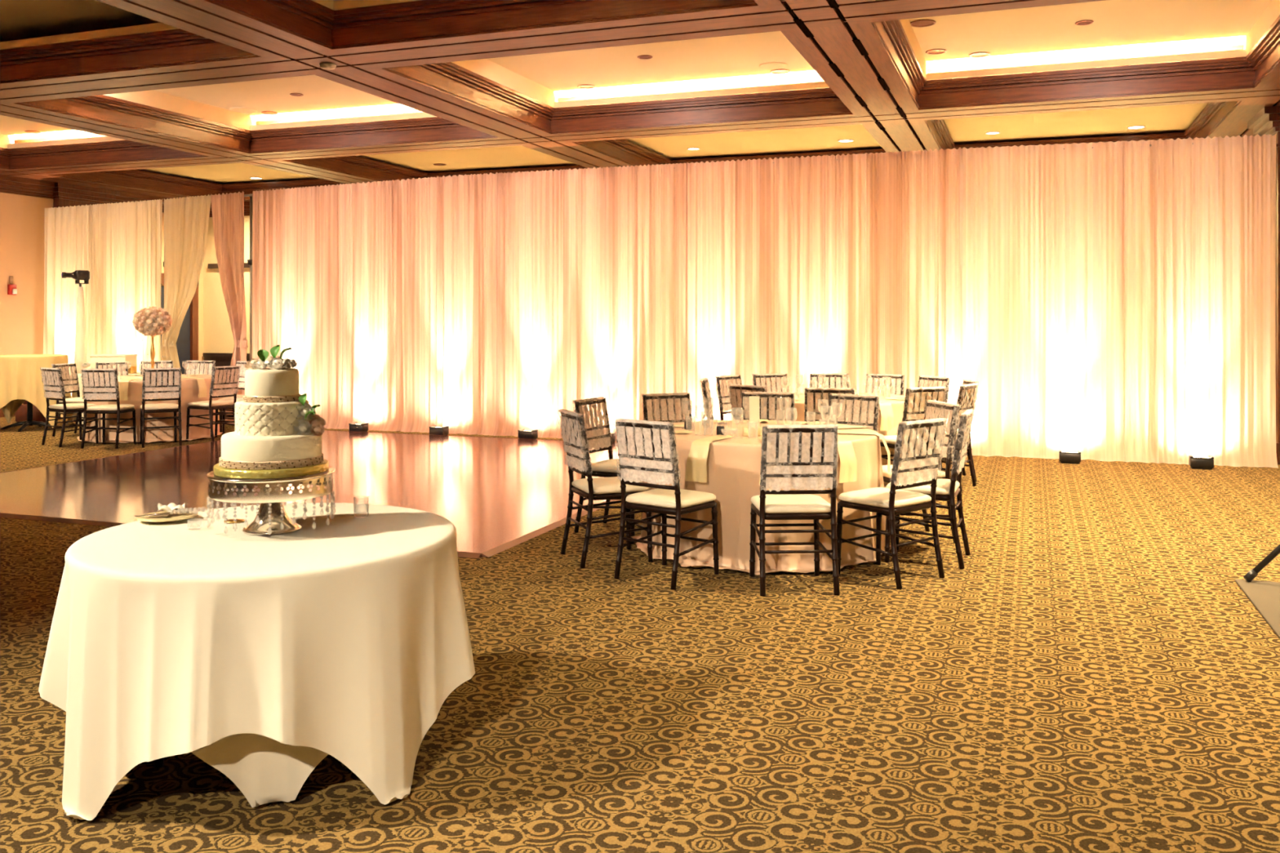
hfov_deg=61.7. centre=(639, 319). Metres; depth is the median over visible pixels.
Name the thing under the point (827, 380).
chair
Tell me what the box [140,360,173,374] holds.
chair
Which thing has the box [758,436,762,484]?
napkin
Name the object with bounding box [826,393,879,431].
chair
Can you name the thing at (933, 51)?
recessed light
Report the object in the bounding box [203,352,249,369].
baseboard
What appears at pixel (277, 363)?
flower
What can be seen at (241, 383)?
chair
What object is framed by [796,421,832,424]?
napkin
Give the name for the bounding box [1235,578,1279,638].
floor mat
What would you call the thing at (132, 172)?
trim
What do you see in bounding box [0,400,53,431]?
cocktail table
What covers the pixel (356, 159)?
trim
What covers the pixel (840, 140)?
recessed light
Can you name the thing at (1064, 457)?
uplight
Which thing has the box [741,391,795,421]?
chair
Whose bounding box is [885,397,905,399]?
napkin
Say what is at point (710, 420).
napkin
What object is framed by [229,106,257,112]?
recessed light
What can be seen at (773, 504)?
seat cushion
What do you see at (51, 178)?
trim
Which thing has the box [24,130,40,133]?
recessed light
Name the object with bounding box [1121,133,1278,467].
curtain
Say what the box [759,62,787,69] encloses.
ceiling speaker
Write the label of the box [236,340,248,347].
band
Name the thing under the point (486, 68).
trim
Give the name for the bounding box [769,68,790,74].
recessed light
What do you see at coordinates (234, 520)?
goblet
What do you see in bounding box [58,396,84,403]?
seat cushion
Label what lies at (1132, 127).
recessed light
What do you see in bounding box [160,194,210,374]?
curtain
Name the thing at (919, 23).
ceiling speaker
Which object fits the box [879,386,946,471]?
chair
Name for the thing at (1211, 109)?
trim
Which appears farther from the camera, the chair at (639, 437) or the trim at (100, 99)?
the trim at (100, 99)
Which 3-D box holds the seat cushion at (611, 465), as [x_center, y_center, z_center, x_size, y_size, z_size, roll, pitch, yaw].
[-0.131,1.036,7.632,0.414,0.051,0.414,0,0,28]
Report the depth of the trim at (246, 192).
19.49 m
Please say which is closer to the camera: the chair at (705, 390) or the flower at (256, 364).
the flower at (256, 364)
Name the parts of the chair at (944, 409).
seat frame, leg, rail, rail, leg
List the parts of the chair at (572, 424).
leg, rail, rail, rail, rail, leg, seat frame, leg, leg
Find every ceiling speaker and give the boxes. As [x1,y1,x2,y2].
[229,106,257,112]
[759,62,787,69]
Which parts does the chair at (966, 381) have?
leg, leg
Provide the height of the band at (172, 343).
0.100 m
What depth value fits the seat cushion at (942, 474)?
7.21 m
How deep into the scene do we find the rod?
15.25 m
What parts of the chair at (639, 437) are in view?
leg, rail, rail, rail, rail, leg, seat frame, leg, leg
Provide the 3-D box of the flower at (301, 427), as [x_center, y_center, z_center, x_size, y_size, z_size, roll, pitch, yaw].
[-1.175,0.375,3.739,0.064,0.064,0.035,0,-27,-34]
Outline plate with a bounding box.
[136,511,198,523]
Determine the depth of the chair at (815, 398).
9.00 m
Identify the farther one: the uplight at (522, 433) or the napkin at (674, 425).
the uplight at (522, 433)
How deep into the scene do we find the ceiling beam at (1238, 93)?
12.17 m
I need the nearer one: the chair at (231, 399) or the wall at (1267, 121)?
the wall at (1267, 121)
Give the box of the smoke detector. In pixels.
[319,62,336,69]
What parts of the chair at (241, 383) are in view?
leg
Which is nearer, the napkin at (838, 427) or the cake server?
the cake server
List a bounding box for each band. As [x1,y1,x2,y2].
[163,339,175,346]
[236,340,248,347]
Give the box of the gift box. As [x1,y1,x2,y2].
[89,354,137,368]
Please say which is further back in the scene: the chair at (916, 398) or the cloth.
the chair at (916, 398)
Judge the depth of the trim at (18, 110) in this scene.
12.99 m
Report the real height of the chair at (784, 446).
0.931 m
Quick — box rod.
[162,142,1193,204]
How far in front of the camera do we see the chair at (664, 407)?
8.29 m
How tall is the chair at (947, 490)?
0.931 m
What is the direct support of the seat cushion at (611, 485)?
on the chair at (572, 424)
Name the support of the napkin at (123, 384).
on the tablecloth at (189, 386)
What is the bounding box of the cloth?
[191,733,328,808]
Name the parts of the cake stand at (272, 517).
plate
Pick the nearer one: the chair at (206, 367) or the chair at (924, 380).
the chair at (924, 380)
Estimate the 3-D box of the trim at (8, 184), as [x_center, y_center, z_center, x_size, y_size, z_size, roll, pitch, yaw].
[-12.008,-2.080,10.251,0.200,0.240,21.800,0,0,20]
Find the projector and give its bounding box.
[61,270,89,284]
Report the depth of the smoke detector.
9.19 m
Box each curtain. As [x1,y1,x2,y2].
[43,199,162,417]
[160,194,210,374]
[210,191,247,424]
[252,183,346,429]
[338,172,497,435]
[493,167,607,438]
[604,163,687,439]
[686,155,825,422]
[822,147,962,424]
[960,141,1124,461]
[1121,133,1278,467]
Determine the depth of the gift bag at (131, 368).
15.06 m
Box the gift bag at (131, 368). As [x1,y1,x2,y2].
[127,364,137,373]
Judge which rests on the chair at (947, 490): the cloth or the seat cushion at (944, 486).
the seat cushion at (944, 486)
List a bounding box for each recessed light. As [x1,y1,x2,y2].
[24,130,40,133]
[248,177,262,179]
[261,111,278,114]
[289,93,303,96]
[433,163,445,165]
[577,84,595,88]
[637,54,653,59]
[686,147,700,150]
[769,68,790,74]
[837,139,854,142]
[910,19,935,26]
[925,48,946,54]
[968,52,990,57]
[985,131,1000,134]
[1075,19,1093,25]
[1126,125,1146,129]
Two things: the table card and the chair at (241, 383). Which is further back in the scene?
the chair at (241, 383)
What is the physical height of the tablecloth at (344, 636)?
0.744 m
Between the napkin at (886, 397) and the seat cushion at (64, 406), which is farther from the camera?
the seat cushion at (64, 406)
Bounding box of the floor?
[0,410,1279,852]
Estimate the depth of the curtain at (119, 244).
16.14 m
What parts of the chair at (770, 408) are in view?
leg, rail, rail, leg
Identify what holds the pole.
on the floor
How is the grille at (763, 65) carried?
attached to the ceiling speaker at (768, 65)
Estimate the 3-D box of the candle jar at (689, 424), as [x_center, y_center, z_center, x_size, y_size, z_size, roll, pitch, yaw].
[0.324,0.697,7.229,0.052,0.080,0.052,0,0,20]
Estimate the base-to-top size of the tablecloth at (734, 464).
0.752 m
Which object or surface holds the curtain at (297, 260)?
hanging from the rod
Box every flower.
[244,358,257,369]
[251,359,269,369]
[265,355,279,364]
[266,357,286,369]
[283,359,297,368]
[293,419,312,435]
[296,403,315,421]
[308,414,325,433]
[310,423,324,435]
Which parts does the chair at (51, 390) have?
leg, rail, rail, rail, leg, seat frame, leg, leg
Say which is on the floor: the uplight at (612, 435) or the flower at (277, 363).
the uplight at (612, 435)
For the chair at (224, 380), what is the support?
on the floor
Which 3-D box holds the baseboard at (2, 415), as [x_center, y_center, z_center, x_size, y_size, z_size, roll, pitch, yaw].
[-12.282,1.420,9.766,0.020,0.160,20.700,0,0,20]
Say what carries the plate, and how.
on the tablecloth at (344, 636)
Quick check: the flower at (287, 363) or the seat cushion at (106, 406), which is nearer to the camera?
the flower at (287, 363)
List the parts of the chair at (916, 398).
seat frame, leg, rail, rail, rail, leg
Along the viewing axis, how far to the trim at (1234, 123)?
11.36 m
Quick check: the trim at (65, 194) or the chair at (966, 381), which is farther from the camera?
the trim at (65, 194)
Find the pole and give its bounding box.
[247,193,252,360]
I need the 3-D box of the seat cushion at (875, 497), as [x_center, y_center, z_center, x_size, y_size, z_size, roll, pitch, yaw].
[1.437,1.036,6.293,0.414,0.051,0.414,0,0,-40]
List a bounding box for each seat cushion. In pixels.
[48,403,97,409]
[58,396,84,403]
[86,404,134,410]
[140,403,177,409]
[187,400,234,406]
[216,397,243,401]
[218,393,243,399]
[572,476,650,494]
[591,458,625,473]
[626,488,715,508]
[751,493,831,513]
[838,487,931,508]
[879,435,918,444]
[882,465,945,478]
[885,478,959,494]
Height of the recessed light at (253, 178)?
0.012 m
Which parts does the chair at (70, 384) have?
leg, rail, rail, leg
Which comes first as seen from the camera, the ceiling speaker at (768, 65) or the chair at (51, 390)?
the ceiling speaker at (768, 65)
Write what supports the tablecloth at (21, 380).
on the cocktail table at (29, 421)
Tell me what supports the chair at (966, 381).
on the floor
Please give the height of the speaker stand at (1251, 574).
1.912 m
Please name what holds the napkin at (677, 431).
on the tablecloth at (734, 464)
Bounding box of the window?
[203,215,249,360]
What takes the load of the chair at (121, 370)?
on the floor
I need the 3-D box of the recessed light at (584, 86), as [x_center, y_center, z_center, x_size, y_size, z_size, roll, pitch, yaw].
[-0.614,-2.676,12.290,0.206,0.012,0.206,0,0,20]
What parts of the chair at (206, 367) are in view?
rail, leg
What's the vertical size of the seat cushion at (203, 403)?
0.051 m
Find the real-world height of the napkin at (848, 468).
0.251 m
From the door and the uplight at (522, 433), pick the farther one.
the door
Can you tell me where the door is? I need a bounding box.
[160,272,198,374]
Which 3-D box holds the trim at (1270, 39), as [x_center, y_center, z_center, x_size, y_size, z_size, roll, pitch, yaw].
[3.768,-2.353,9.046,3.100,0.265,3.520,0,0,20]
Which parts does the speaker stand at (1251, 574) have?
leg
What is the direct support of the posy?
on the tablecloth at (79, 375)
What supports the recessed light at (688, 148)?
in the ceiling
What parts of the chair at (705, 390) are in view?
leg, leg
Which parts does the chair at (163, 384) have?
leg, leg, seat frame, rail, rail, rail, rail, leg, leg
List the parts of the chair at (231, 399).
leg, leg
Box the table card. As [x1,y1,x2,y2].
[742,395,761,435]
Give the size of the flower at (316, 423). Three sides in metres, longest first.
0.072 x 0.072 x 0.039 m
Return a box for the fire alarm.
[7,275,17,294]
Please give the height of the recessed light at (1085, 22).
0.012 m
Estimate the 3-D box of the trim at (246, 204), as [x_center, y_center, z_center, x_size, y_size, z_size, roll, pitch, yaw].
[0.202,-2.080,17.283,18.300,0.240,0.200,0,0,20]
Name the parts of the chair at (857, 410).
leg, rail, rail, leg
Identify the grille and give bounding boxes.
[761,63,784,68]
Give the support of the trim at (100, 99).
attached to the ceiling
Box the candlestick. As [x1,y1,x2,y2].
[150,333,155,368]
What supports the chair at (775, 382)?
on the floor
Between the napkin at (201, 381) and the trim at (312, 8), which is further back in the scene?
the napkin at (201, 381)
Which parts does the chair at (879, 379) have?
leg, rail, leg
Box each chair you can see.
[40,367,98,447]
[51,363,84,436]
[80,368,136,448]
[95,361,128,375]
[139,368,182,448]
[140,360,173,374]
[184,360,214,375]
[186,365,239,441]
[214,397,243,437]
[218,360,247,432]
[558,408,653,568]
[572,396,635,537]
[613,418,719,590]
[641,392,692,423]
[700,377,714,419]
[715,374,742,420]
[728,384,767,420]
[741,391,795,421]
[749,424,839,595]
[751,373,788,392]
[804,387,854,422]
[809,373,849,387]
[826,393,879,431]
[836,417,946,589]
[865,373,904,395]
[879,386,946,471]
[882,400,959,542]
[884,408,973,568]
[916,382,977,492]
[917,375,950,402]
[942,378,977,481]
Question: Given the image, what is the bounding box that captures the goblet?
[223,489,244,523]
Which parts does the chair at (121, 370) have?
rail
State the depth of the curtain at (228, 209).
15.33 m
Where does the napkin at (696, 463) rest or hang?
on the tablecloth at (734, 464)
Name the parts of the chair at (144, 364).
leg, rail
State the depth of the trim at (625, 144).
15.81 m
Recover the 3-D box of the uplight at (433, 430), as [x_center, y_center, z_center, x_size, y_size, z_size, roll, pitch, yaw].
[-2.594,1.438,13.834,0.210,0.125,0.150,0,0,20]
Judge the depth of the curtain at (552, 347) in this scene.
13.61 m
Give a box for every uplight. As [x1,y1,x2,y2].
[348,422,368,431]
[429,425,448,435]
[517,429,537,439]
[605,432,616,442]
[1058,449,1080,463]
[1188,454,1213,469]
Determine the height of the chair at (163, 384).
0.931 m
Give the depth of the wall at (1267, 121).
11.15 m
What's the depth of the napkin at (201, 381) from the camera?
13.45 m
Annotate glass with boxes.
[353,497,368,517]
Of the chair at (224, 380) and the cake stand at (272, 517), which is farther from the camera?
the chair at (224, 380)
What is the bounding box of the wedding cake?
[213,344,328,479]
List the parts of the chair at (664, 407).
leg, rail, rail, leg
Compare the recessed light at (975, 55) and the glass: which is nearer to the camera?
the glass
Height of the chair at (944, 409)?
0.931 m
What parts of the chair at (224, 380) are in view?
leg, seat frame, leg, rail, rail, rail, rail, leg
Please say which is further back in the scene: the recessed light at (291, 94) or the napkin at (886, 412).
the recessed light at (291, 94)
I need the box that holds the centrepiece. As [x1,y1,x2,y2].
[132,306,172,368]
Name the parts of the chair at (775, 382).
leg, rail, leg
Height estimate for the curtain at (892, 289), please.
3.405 m
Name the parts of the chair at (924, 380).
rail, leg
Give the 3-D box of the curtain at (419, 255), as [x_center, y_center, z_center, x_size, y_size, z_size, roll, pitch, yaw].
[-2.959,-0.214,14.240,2.407,3.404,0.228,0,0,20]
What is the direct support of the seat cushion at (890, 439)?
on the chair at (916, 398)
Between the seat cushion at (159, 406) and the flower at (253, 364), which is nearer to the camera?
the flower at (253, 364)
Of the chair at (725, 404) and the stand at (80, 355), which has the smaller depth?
the chair at (725, 404)
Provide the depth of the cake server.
3.98 m
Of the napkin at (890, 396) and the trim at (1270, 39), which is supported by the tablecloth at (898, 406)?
the napkin at (890, 396)
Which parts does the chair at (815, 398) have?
leg, rail, rail, rail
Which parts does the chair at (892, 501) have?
leg, leg, seat frame, leg, rail, rail, rail, rail, leg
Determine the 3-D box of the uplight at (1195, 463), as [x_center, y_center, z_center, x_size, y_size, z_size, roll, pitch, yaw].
[5.661,1.438,10.813,0.210,0.125,0.150,0,0,20]
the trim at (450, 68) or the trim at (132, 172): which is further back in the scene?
the trim at (132, 172)
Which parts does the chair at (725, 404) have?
leg, rail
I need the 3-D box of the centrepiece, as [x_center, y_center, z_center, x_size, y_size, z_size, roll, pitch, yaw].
[-6.252,0.278,13.759,0.470,0.919,0.467,0,0,14]
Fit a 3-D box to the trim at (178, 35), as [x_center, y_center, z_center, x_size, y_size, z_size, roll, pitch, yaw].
[-5.484,-2.353,7.959,3.670,0.265,3.480,0,0,20]
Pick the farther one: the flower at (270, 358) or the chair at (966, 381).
the chair at (966, 381)
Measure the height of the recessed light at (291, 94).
0.012 m
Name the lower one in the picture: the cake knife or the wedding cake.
the cake knife
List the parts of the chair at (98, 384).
leg, rail, rail, rail, rail, leg, seat frame, leg, leg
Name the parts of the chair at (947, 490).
leg, leg, seat frame, leg, leg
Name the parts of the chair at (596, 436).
leg, rail, rail, rail, rail, seat frame, leg, leg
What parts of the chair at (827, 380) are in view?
leg, rail, leg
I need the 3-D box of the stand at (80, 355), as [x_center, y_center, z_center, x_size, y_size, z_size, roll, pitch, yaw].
[-8.067,0.487,15.427,0.397,2.014,0.385,0,0,20]
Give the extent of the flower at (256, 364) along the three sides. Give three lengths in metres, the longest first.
0.060 x 0.060 x 0.032 m
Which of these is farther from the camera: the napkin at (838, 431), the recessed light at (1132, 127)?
the recessed light at (1132, 127)
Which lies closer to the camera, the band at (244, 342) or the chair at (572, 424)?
the chair at (572, 424)
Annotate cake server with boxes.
[144,511,176,515]
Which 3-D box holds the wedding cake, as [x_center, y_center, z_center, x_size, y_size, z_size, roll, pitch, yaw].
[-1.304,0.312,3.799,0.386,0.448,0.386,0,0,-16]
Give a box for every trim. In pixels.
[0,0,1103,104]
[0,0,1279,148]
[0,28,254,81]
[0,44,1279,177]
[0,97,422,184]
[0,139,200,168]
[0,154,222,199]
[0,174,169,212]
[19,94,493,151]
[52,182,120,208]
[55,169,344,198]
[208,201,253,217]
[208,262,249,268]
[210,132,1181,203]
[212,0,755,47]
[288,155,586,181]
[386,62,851,132]
[577,138,885,165]
[754,0,946,152]
[872,14,1279,107]
[924,100,1239,149]
[1195,42,1279,138]
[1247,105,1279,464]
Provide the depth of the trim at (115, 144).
15.15 m
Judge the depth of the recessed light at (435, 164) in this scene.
17.44 m
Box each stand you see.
[66,284,87,424]
[206,466,335,535]
[1243,544,1279,582]
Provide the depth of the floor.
4.44 m
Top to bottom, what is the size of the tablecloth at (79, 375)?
0.704 m
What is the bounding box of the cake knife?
[134,514,169,516]
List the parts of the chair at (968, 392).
leg, rail, rail, leg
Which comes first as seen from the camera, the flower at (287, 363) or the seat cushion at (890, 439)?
the flower at (287, 363)
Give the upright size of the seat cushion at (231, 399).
0.051 m
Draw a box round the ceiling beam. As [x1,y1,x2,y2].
[97,0,661,168]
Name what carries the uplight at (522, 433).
on the floor
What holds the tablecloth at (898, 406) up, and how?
on the round table
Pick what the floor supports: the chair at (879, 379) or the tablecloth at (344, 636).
the chair at (879, 379)
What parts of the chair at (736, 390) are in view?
rail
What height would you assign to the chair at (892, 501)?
0.931 m
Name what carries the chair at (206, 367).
on the floor
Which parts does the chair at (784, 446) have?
leg, leg, seat frame, rail, rail, rail, rail, leg, leg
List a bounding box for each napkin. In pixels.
[118,377,138,400]
[156,502,187,514]
[181,376,206,397]
[191,375,212,377]
[673,424,693,426]
[674,430,692,433]
[684,434,732,482]
[702,419,733,422]
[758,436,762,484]
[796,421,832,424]
[836,438,857,483]
[837,426,873,430]
[837,430,890,473]
[878,400,893,431]
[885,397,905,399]
[889,395,905,397]
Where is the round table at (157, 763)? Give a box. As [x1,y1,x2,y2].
[153,757,164,768]
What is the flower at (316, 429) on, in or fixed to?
on the wedding cake
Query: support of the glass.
on the tablecloth at (344, 636)
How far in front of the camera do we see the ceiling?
11.49 m
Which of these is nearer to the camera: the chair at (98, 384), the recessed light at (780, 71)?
the recessed light at (780, 71)
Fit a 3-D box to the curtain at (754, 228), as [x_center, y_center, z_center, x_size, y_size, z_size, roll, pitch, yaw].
[1.338,-0.214,12.663,1.690,3.404,0.231,0,0,20]
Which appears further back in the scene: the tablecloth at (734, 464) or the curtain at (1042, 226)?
the curtain at (1042, 226)
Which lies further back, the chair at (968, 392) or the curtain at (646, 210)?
the curtain at (646, 210)
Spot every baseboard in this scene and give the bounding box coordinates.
[0,408,15,417]
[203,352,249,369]
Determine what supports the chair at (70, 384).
on the floor
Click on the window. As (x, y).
(218, 337)
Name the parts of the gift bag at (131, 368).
lid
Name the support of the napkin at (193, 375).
on the tablecloth at (189, 386)
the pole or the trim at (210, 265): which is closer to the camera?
the pole
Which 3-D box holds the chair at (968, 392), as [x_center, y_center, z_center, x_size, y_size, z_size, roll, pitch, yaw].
[2.727,1.035,9.620,0.498,0.931,0.439,0,0,34]
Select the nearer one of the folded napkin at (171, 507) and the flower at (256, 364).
the flower at (256, 364)
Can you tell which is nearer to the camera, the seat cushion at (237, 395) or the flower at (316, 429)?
the flower at (316, 429)
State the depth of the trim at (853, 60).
9.65 m
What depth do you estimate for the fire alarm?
16.62 m
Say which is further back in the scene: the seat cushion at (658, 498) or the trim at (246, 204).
the trim at (246, 204)
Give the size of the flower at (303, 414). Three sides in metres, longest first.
0.068 x 0.068 x 0.037 m
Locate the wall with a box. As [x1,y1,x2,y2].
[0,192,203,360]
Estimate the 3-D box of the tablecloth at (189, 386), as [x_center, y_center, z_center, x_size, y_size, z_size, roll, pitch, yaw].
[-6.234,1.114,13.759,1.736,0.752,1.744,0,0,20]
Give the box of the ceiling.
[0,0,1272,184]
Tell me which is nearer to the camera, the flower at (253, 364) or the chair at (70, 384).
the flower at (253, 364)
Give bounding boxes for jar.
[684,419,692,429]
[716,422,724,435]
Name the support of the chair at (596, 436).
on the floor
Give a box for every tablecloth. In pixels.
[0,354,72,427]
[38,502,475,820]
[72,373,140,424]
[77,374,222,443]
[631,420,891,574]
[784,391,915,488]
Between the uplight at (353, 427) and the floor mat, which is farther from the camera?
the uplight at (353, 427)
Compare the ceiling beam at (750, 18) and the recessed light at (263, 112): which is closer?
the ceiling beam at (750, 18)
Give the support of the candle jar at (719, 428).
on the tablecloth at (734, 464)
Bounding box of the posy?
[81,361,90,367]

